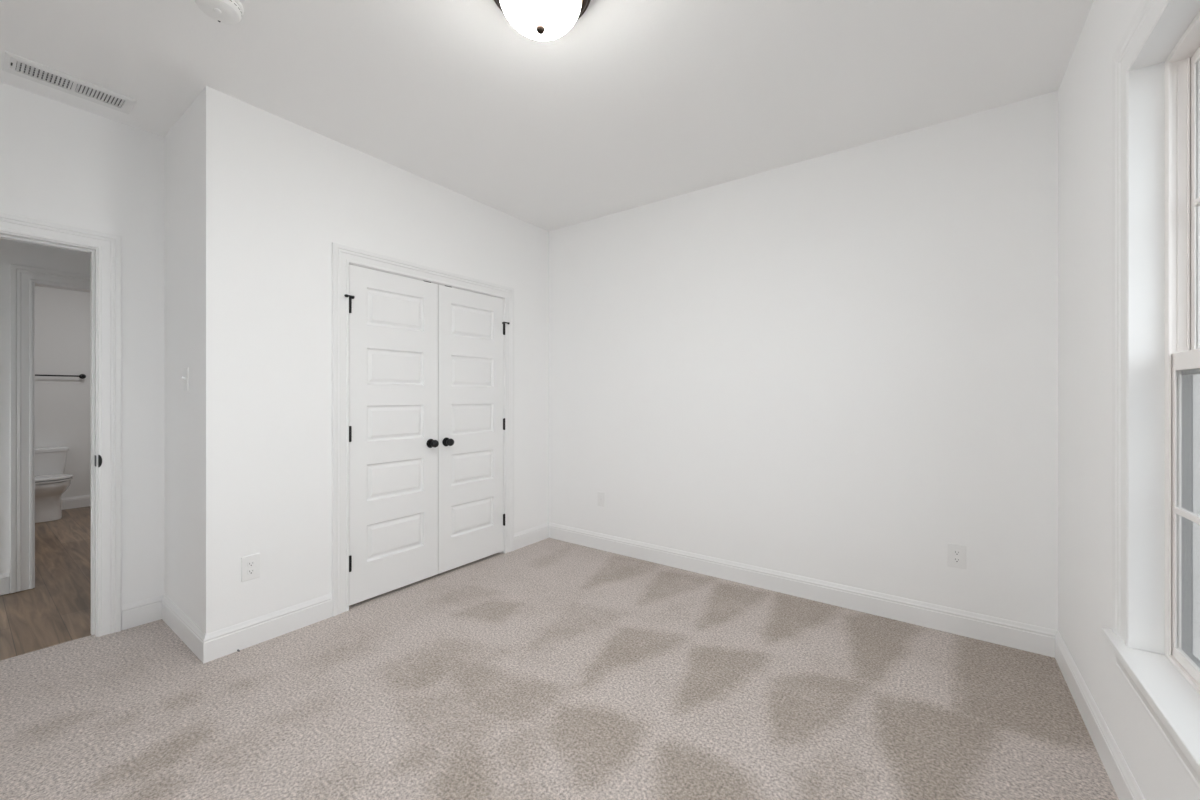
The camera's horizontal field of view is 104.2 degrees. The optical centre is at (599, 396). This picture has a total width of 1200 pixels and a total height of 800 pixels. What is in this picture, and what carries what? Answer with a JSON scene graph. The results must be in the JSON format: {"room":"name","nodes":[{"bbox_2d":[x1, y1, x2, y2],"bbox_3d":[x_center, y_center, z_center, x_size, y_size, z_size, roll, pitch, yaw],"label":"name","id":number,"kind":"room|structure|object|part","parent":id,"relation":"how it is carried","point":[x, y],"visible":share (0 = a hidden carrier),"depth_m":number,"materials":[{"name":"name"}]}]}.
{"room":"empty bedroom","nodes":[
{"label":"empty bedroom","id":0,"kind":"room"},
{"bbox_2d":[0,238,90,592],"bbox_3d":[-3.515,-0.108,3.481,0.115,2.743,4.727,0,0,36],"label":"wall","id":1,"kind":"structure","parent":0,"point":[11,251],"depth_m":2.99,"materials":[{"name":"white paint"}]},
{"bbox_2d":[0,573,8,594],"bbox_3d":[-4.318,1.198,2.260,0.013,0.130,1.808,0,0,36],"label":"baseboard","id":2,"kind":"structure","parent":1,"relation":"attached to","point":[4,578],"depth_m":2.97,"materials":[{"name":"white wood"}]},
{"bbox_2d":[10,264,90,592],"bbox_3d":[-3.554,0.207,3.411,0.134,2.113,0.948,0,0,36],"label":"door frame","id":3,"kind":"structure","parent":1,"relation":"attached to","point":[23,279],"depth_m":3.04,"materials":[{"name":"white wood"}]},
{"bbox_2d":[35,286,90,497],"bbox_3d":[-6.043,-0.108,5.229,0.120,2.743,2.600,0,0,36],"label":"wall","id":4,"kind":"structure","parent":0,"point":[62,316],"depth_m":5.22,"materials":[{"name":"white paint"}]},
{"bbox_2d":[35,374,85,378],"bbox_3d":[-6.059,-0.227,5.037,0.077,0.054,0.700,0,0,36],"label":"towel bar","id":5,"kind":"object","parent":4,"relation":"attached to","point":[82,376],"visible":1,"depth_m":5.20,"materials":[{"name":"black metal"}]},
{"bbox_3d":[-6.040,-0.227,5.023,0.016,0.016,0.660,0,0,36],"label":"rail","id":6,"kind":"part","parent":5,"relation":"part of","materials":[{"name":"black metal"}]},
{"bbox_2d":[62,495,90,509],"bbox_3d":[-5.998,1.198,5.177,0.013,0.130,2.330,0,0,36],"label":"baseboard","id":7,"kind":"structure","parent":4,"relation":"attached to","point":[77,501],"depth_m":5.28,"materials":[{"name":"white wood"}]},
{"bbox_2d":[0,82,163,629],"bbox_3d":[-2.499,-0.108,2.747,0.115,2.743,4.727,0,0,36],"label":"wall","id":8,"kind":"structure","parent":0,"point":[61,163],"depth_m":2.54,"materials":[{"name":"white paint"}]},
{"bbox_2d":[0,212,120,636],"bbox_3d":[-2.909,0.200,2.163,0.134,2.126,0.956,0,0,36],"label":"door frame","id":9,"kind":"structure","parent":8,"relation":"attached to","point":[104,248],"depth_m":2.47,"materials":[{"name":"white wood"}]},
{"bbox_3d":[-2.647,0.340,2.455,0.054,0.067,0.017,0,0,12],"label":"strike plate","id":10,"kind":"part","parent":9,"relation":"part of","materials":[{"name":"black metal"}]},
{"bbox_2d":[122,595,163,629],"bbox_3d":[-2.533,1.198,2.591,0.013,0.130,0.173,0,0,36],"label":"baseboard","id":11,"kind":"structure","parent":8,"relation":"attached to","point":[142,612],"depth_m":2.58,"materials":[{"name":"white wood"}]},
{"bbox_2d":[164,95,198,626],"bbox_3d":[-2.195,-0.108,2.524,0.639,2.743,0.115,0,0,36],"label":"wall","id":12,"kind":"structure","parent":0,"point":[181,143],"depth_m":2.45,"materials":[{"name":"white paint"}]},
{"bbox_2d":[162,595,205,663],"bbox_3d":[-2.180,1.198,2.435,0.767,0.130,0.013,0,0,36],"label":"baseboard","id":13,"kind":"structure","parent":12,"relation":"attached to","point":[182,625],"depth_m":2.40,"materials":[{"name":"white wood"}]},
{"bbox_2d":[181,367,188,390],"bbox_3d":[-2.139,-0.089,2.401,0.072,0.118,0.021,0,0,36],"label":"light switch","id":14,"kind":"object","parent":12,"relation":"attached to","point":[185,377],"visible":1,"depth_m":2.40,"materials":[{"name":"white plastic"}]},
{"bbox_2d":[199,86,548,633],"bbox_3d":[-1.214,-0.108,3.239,0.115,2.743,2.423,0,0,36],"label":"wall","id":15,"kind":"structure","parent":0,"point":[276,193],"depth_m":2.51,"materials":[{"name":"white paint"}]},
{"bbox_2d":[241,553,259,581],"bbox_3d":[-1.769,0.867,2.365,0.008,0.124,0.080,0,0,36],"label":"wall outlet","id":16,"kind":"object","parent":15,"relation":"attached to","point":[250,565],"visible":1,"depth_m":2.36,"materials":[{"name":"white plastic"}]},
{"bbox_2d":[247,560,254,566],"bbox_3d":[-1.768,0.848,2.364,0.004,0.028,0.034,0,0,36],"label":"receptacle","id":17,"kind":"object","parent":16,"relation":"attached to","point":[250,563],"depth_m":2.36,"materials":[{"name":"grey plastic"}]},
{"bbox_2d":[247,568,254,574],"bbox_3d":[-1.768,0.887,2.364,0.004,0.028,0.034,0,0,36],"label":"receptacle","id":18,"kind":"object","parent":16,"relation":"attached to","point":[250,571],"depth_m":2.36,"materials":[{"name":"grey plastic"}]},
{"bbox_2d":[204,593,332,662],"bbox_3d":[-1.709,1.198,2.445,0.013,0.130,0.581,0,0,36],"label":"baseboard","id":19,"kind":"structure","parent":15,"relation":"attached to","point":[226,641],"depth_m":2.41,"materials":[{"name":"white wood"}]},
{"bbox_2d":[344,264,438,605],"bbox_3d":[-1.305,0.227,2.986,0.103,2.028,0.641,0,0,36],"label":"door","id":20,"kind":"structure","parent":15,"relation":"in","point":[393,319],"depth_m":2.98,"materials":[{"name":"white wood"}]},
{"bbox_3d":[-1.137,0.323,3.189,0.069,0.053,0.053,0,0,36],"label":"knob","id":21,"kind":"part","parent":20,"relation":"part of","materials":[{"name":"black metal"}]},
{"bbox_2d":[332,242,513,616],"bbox_3d":[-1.169,0.190,3.285,0.134,2.146,1.414,0,0,36],"label":"door frame","id":22,"kind":"structure","parent":15,"relation":"attached to","point":[342,255],"depth_m":2.74,"materials":[{"name":"white wood"}]},
{"bbox_2d":[438,284,509,573],"bbox_3d":[-0.926,0.227,3.511,0.103,2.028,0.644,0,0,36],"label":"door","id":23,"kind":"structure","parent":15,"relation":"in","point":[471,325],"depth_m":3.48,"materials":[{"name":"white wood"}]},
{"bbox_3d":[-1.064,0.323,3.291,0.069,0.053,0.053,0,0,36],"label":"knob","id":24,"kind":"part","parent":23,"relation":"part of","materials":[{"name":"black metal"}]},
{"bbox_2d":[514,523,548,549],"bbox_3d":[-0.581,1.198,4.005,0.013,0.130,0.441,0,0,36],"label":"baseboard","id":25,"kind":"structure","parent":15,"relation":"attached to","point":[536,534],"depth_m":3.99,"materials":[{"name":"white wood"}]},
{"bbox_2d":[0,0,1093,230],"bbox_3d":[-0.501,-1.540,1.797,4.467,0.120,4.207,0,0,36],"label":"ceiling","id":26,"kind":"structure","parent":0,"point":[638,103],"depth_m":2.17,"materials":[{"name":"white paint"}]},
{"bbox_2d":[2,51,136,113],"bbox_3d":[-2.508,-1.470,2.221,0.196,0.020,0.408,0,0,36],"label":"ceiling vent","id":27,"kind":"object","parent":26,"relation":"in","point":[14,64],"visible":1,"depth_m":2.20,"materials":[{"name":"white metal"}]},
{"bbox_2d":[194,0,243,23],"bbox_3d":[-1.425,-1.454,1.743,0.150,0.052,0.150,0,0,36],"label":"smoke detector","id":28,"kind":"object","parent":26,"relation":"attached to","point":[224,11],"visible":1,"depth_m":1.74,"materials":[{"name":"white plastic"}]},
{"bbox_3d":[-1.425,-1.474,1.743,0.150,0.012,0.150,0,0,36],"label":"mounting plate","id":29,"kind":"part","parent":28,"relation":"part of","materials":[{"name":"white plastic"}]},
{"bbox_2d":[494,0,590,40],"bbox_3d":[-0.208,-1.375,1.635,0.363,0.209,0.363,0,0,36],"label":"ceiling light","id":30,"kind":"object","parent":26,"relation":"attached to","point":[543,20],"visible":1,"depth_m":1.62,"materials":[{"name":"white glass"}]},
{"bbox_2d":[0,506,1118,799],"bbox_3d":[-2.603,1.288,2.822,8.475,0.050,4.727,0,0,36],"label":"floor","id":31,"kind":"structure","parent":0,"point":[549,668],"depth_m":1.94,"materials":[{"name":"beige carpet"}]},
{"bbox_2d":[35,446,72,522],"bbox_3d":[-5.790,0.910,4.855,0.717,0.706,0.388,0,0,36],"label":"toilet","id":32,"kind":"object","parent":31,"relation":"on","point":[51,482],"visible":0.59,"depth_m":4.78,"materials":[{"name":"white ceramic"}]},
{"bbox_3d":[-5.992,0.734,5.000,0.214,0.272,0.368,0,0,36],"label":"tank","id":33,"kind":"part","parent":32,"relation":"part of","materials":[{"name":"white ceramic"}]},
{"bbox_3d":[-5.989,0.578,4.998,0.227,0.041,0.388,0,0,36],"label":"tank lid","id":34,"kind":"part","parent":32,"relation":"part of","materials":[{"name":"white ceramic"}]},
{"bbox_3d":[-5.773,1.069,4.842,0.650,0.388,0.368,0,0,36],"label":"bowl","id":35,"kind":"part","parent":32,"relation":"part of","materials":[{"name":"white ceramic"}]},
{"bbox_3d":[-5.675,0.865,4.772,0.430,0.032,0.374,0,0,36],"label":"seat","id":36,"kind":"part","parent":32,"relation":"part of","materials":[{"name":"white plastic"}]},
{"bbox_3d":[-5.683,0.836,4.777,0.452,0.032,0.378,0,0,36],"label":"lid","id":37,"kind":"part","parent":32,"relation":"part of","materials":[{"name":"white ceramic"}]},
{"bbox_2d":[549,91,1057,629],"bbox_3d":[0.568,-0.108,3.534,4.167,2.743,0.140,0,0,36],"label":"wall","id":38,"kind":"structure","parent":0,"point":[839,367],"depth_m":2.82,"materials":[{"name":"white paint"}]},
{"bbox_2d":[549,523,1057,657],"bbox_3d":[0.875,1.198,3.217,3.298,0.130,0.013,0,0,36],"label":"baseboard","id":39,"kind":"structure","parent":38,"relation":"attached to","point":[1022,636],"depth_m":2.81,"materials":[{"name":"white wood"}]},
{"bbox_2d":[948,543,965,568],"bbox_3d":[1.898,0.850,2.482,0.080,0.124,0.008,0,0,36],"label":"wall outlet","id":40,"kind":"object","parent":38,"relation":"attached to","point":[956,552],"visible":1,"depth_m":2.48,"materials":[{"name":"white plastic"}]},
{"bbox_2d":[953,550,960,554],"bbox_3d":[1.897,0.830,2.480,0.034,0.028,0.004,0,0,36],"label":"receptacle","id":41,"kind":"object","parent":40,"relation":"attached to","point":[955,552],"depth_m":2.48,"materials":[{"name":"grey plastic"}]},
{"bbox_2d":[953,557,960,562],"bbox_3d":[1.897,0.869,2.480,0.034,0.028,0.004,0,0,36],"label":"receptacle","id":42,"kind":"object","parent":40,"relation":"attached to","point":[955,559],"depth_m":2.48,"materials":[{"name":"grey plastic"}]},
{"bbox_2d":[1058,0,1199,799],"bbox_3d":[1.164,-0.108,0.681,0.140,2.743,4.067,0,0,36],"label":"wall","id":43,"kind":"structure","parent":0,"point":[1085,89],"depth_m":1.78,"materials":[{"name":"white paint"}]},
{"bbox_2d":[1055,631,1144,799],"bbox_3d":[1.061,1.198,0.669,0.013,0.130,3.927,0,0,36],"label":"baseboard","id":44,"kind":"structure","parent":43,"relation":"attached to","point":[1124,783],"depth_m":1.66,"materials":[{"name":"white wood"}]},
{"bbox_2d":[1101,0,1199,791],"bbox_3d":[0.859,-0.112,0.294,0.181,1.963,2.908,0,0,36],"label":"window","id":45,"kind":"structure","parent":43,"relation":"in","point":[1156,60],"depth_m":1.36,"materials":[{"name":"white wood"}]},
{"bbox_3d":[0.810,-0.170,0.327,0.018,1.847,2.888,0,0,36],"label":"casing","id":46,"kind":"part","parent":45,"relation":"part of","materials":[{"name":"white paint"}]},
{"bbox_3d":[0.829,0.763,0.315,0.107,0.020,2.908,0,0,36],"label":"sill","id":47,"kind":"part","parent":45,"relation":"part of","materials":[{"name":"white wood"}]},
{"bbox_3d":[0.900,-0.111,0.263,0.078,1.728,2.650,0,0,36],"label":"frame","id":48,"kind":"part","parent":45,"relation":"part of","materials":[{"name":"white plastic"}]},
{"bbox_3d":[1.401,0.309,0.998,0.012,0.863,0.833,0,0,36],"label":"sash","id":49,"kind":"part","parent":45,"relation":"part of","materials":[{"name":"white plastic"}]},
{"bbox_3d":[1.435,-0.519,0.974,0.026,0.874,0.833,0,0,36],"label":"sash","id":50,"kind":"part","parent":45,"relation":"part of","materials":[{"name":"white plastic"}]}
]}

